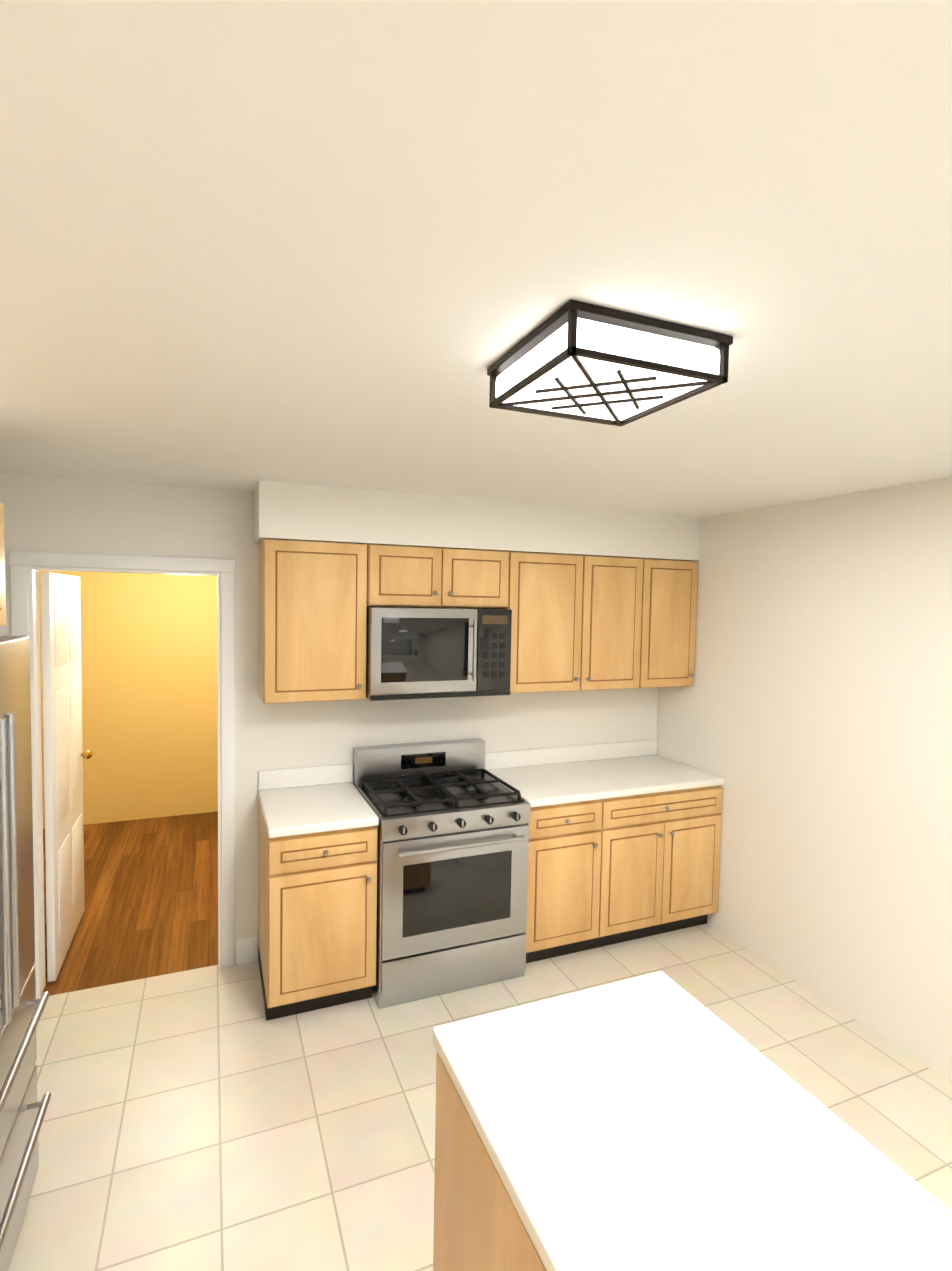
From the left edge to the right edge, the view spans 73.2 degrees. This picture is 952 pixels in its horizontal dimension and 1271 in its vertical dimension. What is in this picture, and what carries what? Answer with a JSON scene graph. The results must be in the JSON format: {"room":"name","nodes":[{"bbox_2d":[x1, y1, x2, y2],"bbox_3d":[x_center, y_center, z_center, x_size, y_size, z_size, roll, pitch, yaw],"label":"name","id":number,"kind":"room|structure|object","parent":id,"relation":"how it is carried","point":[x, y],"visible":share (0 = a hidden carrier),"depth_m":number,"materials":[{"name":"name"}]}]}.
{"room":"kitchen","nodes":[
{"label":"kitchen","id":0,"kind":"room"},
{"bbox_2d":[39,570,217,828],"bbox_3d":[-1.904,0.486,3.134,3.640,2.440,0.004,0,3,-22],"label":"wall","id":1,"kind":"structure","parent":0,"point":[149,678],"depth_m":3.20,"materials":[{"name":"yellow paint"}]},
{"bbox_2d":[43,811,217,995],"bbox_3d":[-2.379,1.670,4.294,3.400,0.060,2.580,0,3,-22],"label":"floor","id":2,"kind":"structure","parent":0,"point":[151,896],"depth_m":3.99,"materials":[{"name":"brown wood"}]},
{"bbox_2d":[0,472,657,985],"bbox_3d":[-0.692,0.486,3.567,4.310,2.440,0.120,0,3,-22],"label":"wall","id":3,"kind":"structure","parent":0,"point":[76,516],"depth_m":3.32,"materials":[{"name":"white paint"}]},
{"bbox_2d":[41,572,92,981],"bbox_3d":[-2.181,0.676,3.463,0.098,2.002,0.778,0,3,-22],"label":"door leaf","id":4,"kind":"structure","parent":3,"relation":"in","point":[64,754],"depth_m":3.29,"materials":[{"name":"white paint"}]},
{"bbox_2d":[8,551,235,998],"bbox_3d":[-1.690,0.662,3.155,0.950,2.095,0.139,0,3,-22],"label":"door frame","id":5,"kind":"structure","parent":3,"relation":"attached to","point":[25,566],"depth_m":3.09,"materials":[{"name":"white paint"}]},
{"bbox_2d":[236,936,256,964],"bbox_3d":[0.835,1.950,-1.893,5.420,0.130,11.280,0,3,-22],"label":"baseboard","id":6,"kind":"structure","parent":3,"relation":"attached to","point":[246,949],"depth_m":3.35,"materials":[{"name":"white paint"}]},
{"bbox_2d":[258,539,366,703],"bbox_3d":[-0.819,-0.073,3.208,0.485,0.768,0.378,0,3,-22],"label":"upper cabinet","id":7,"kind":"object","parent":3,"relation":"attached to","point":[312,616],"visible":1,"depth_m":3.05,"materials":[{"name":"brown wood"}]},
{"bbox_2d":[367,544,508,607],"bbox_3d":[-0.235,-0.306,3.436,0.760,0.303,0.378,0,3,-22],"label":"upper cabinet","id":8,"kind":"object","parent":3,"relation":"attached to","point":[411,576],"visible":1,"depth_m":3.27,"materials":[{"name":"brown wood"}]},
{"bbox_2d":[366,607,511,700],"bbox_3d":[-0.228,0.081,3.422,0.754,0.455,0.450,0,3,-22],"label":"over-the-range microwave","id":9,"kind":"object","parent":8,"relation":"attached to","point":[418,652],"visible":1,"depth_m":3.25,"materials":[{"name":"silver metal"}]},
{"bbox_2d":[487,552,586,692],"bbox_3d":[0.323,-0.077,3.691,0.460,0.768,0.356,0,3,-22],"label":"upper cabinet","id":10,"kind":"object","parent":3,"relation":"attached to","point":[581,622],"depth_m":3.53,"materials":[{"name":"brown wood"}]},
{"bbox_2d":[485,739,656,770],"bbox_3d":[0.620,0.746,4.044,1.274,0.100,0.020,0,3,-22],"label":"backsplash","id":11,"kind":"structure","parent":3,"relation":"attached to","point":[529,757],"depth_m":4.02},
{"bbox_2d":[587,556,646,689],"bbox_3d":[0.724,-0.078,3.857,0.407,0.768,0.356,0,3,-22],"label":"upper cabinet","id":12,"kind":"object","parent":3,"relation":"attached to","point":[616,586],"depth_m":3.70,"materials":[{"name":"brown wood"}]},
{"bbox_2d":[643,559,697,687],"bbox_3d":[1.100,-0.079,4.012,0.407,0.768,0.356,0,3,-22],"label":"upper cabinet","id":13,"kind":"object","parent":3,"relation":"attached to","point":[671,584],"depth_m":3.85,"materials":[{"name":"brown wood"}]},
{"bbox_2d":[0,0,951,517],"bbox_3d":[0.041,-0.532,-0.931,7.300,0.080,14.230,0,3,-22],"label":"ceiling","id":14,"kind":"structure","parent":0,"point":[354,244],"depth_m":0.94,"materials":[{"name":"white paint"}]},
{"bbox_2d":[487,300,732,425],"bbox_3d":[0.268,-0.560,1.377,0.374,0.089,0.374,0,3,-22],"label":"kitchen ceiling light","id":15,"kind":"object","parent":14,"relation":"attached to","point":[577,360],"visible":1,"depth_m":1.27,"materials":[{"name":"brown metal"}]},
{"bbox_2d":[254,480,700,560],"bbox_3d":[0.120,-0.593,3.584,2.550,0.258,0.350,0,3,-22],"label":"soffit","id":16,"kind":"structure","parent":0,"point":[295,511],"depth_m":3.31,"materials":[{"name":"white paint"}]},
{"bbox_2d":[8,923,951,1270],"bbox_3d":[0.390,1.892,0.954,4.110,0.060,5.720,0,3,-22],"label":"floor","id":17,"kind":"structure","parent":0,"point":[206,1119],"depth_m":2.43,"materials":[{"name":"beige tile"}]},
{"bbox_2d":[0,636,50,1270],"bbox_3d":[-1.552,0.911,1.465,0.836,1.775,0.910,0,3,-22],"label":"refrigerator","id":18,"kind":"object","parent":17,"relation":"on","point":[22,1116],"visible":1,"depth_m":1.80,"materials":[{"name":"grey metal"}]},
{"bbox_2d":[258,763,378,1020],"bbox_3d":[-0.791,1.222,3.149,0.485,1.010,0.648,0,3,-22],"label":"base cabinet","id":19,"kind":"object","parent":17,"relation":"on","point":[317,874],"visible":0.98,"depth_m":2.90,"materials":[{"name":"brown wood"}]},
{"bbox_2d":[353,738,530,1008],"bbox_3d":[-0.196,1.177,3.353,0.754,1.100,0.722,0,3,-22],"label":"gas range","id":20,"kind":"object","parent":17,"relation":"on","point":[452,852],"visible":0.98,"depth_m":3.10,"materials":[{"name":"silver metal"}]},
{"bbox_2d":[433,1047,544,1270],"bbox_3d":[0.445,1.421,1.063,0.678,0.870,1.209,0,3,-22],"label":"kitchen island","id":21,"kind":"object","parent":17,"relation":"on","point":[477,1226],"depth_m":1.29,"materials":[{"name":"brown wood"}]},
{"bbox_2d":[433,971,951,1270],"bbox_3d":[0.444,0.967,1.041,0.660,0.040,1.270,0,3,-22],"label":"island countertop","id":22,"kind":"structure","parent":21,"relation":"on","point":[626,1125],"depth_m":1.17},
{"bbox_2d":[525,795,608,962],"bbox_3d":[0.345,1.288,3.634,0.450,0.870,0.626,0,3,-22],"label":"base cabinet","id":23,"kind":"object","parent":17,"relation":"on","point":[566,886],"depth_m":3.35,"materials":[{"name":"brown wood"}]},
{"bbox_2d":[605,783,723,945],"bbox_3d":[0.934,1.286,3.877,0.824,0.870,0.626,0,3,-22],"label":"base cabinet","id":24,"kind":"object","parent":17,"relation":"on","point":[624,843],"depth_m":3.59,"materials":[{"name":"brown wood"}]},
{"bbox_2d":[485,755,723,806],"bbox_3d":[0.735,0.832,3.766,1.274,0.040,0.630,0,3,-22],"label":"countertop","id":25,"kind":"structure","parent":24,"relation":"on","point":[590,778],"depth_m":3.68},
{"bbox_2d":[656,477,951,1082],"bbox_3d":[2.311,0.632,1.781,0.120,2.440,5.720,0,3,-22],"label":"wall","id":26,"kind":"structure","parent":0,"point":[807,716],"depth_m":3.05,"materials":[{"name":"white paint"}]},
{"bbox_3d":[-1.562,0.644,0.183,0.120,2.440,5.720,0,3,-22],"label":"wall","id":27,"kind":"structure","parent":0,"visible":0},
{"bbox_2d":[0,502,5,625],"bbox_3d":[-1.580,-0.188,1.389,0.765,0.378,0.910,0,3,-22],"label":"upper cabinet","id":28,"kind":"object","parent":27,"relation":"attached to","point":[2,592],"visible":1,"depth_m":1.92,"materials":[{"name":"brown wood"}]}
]}

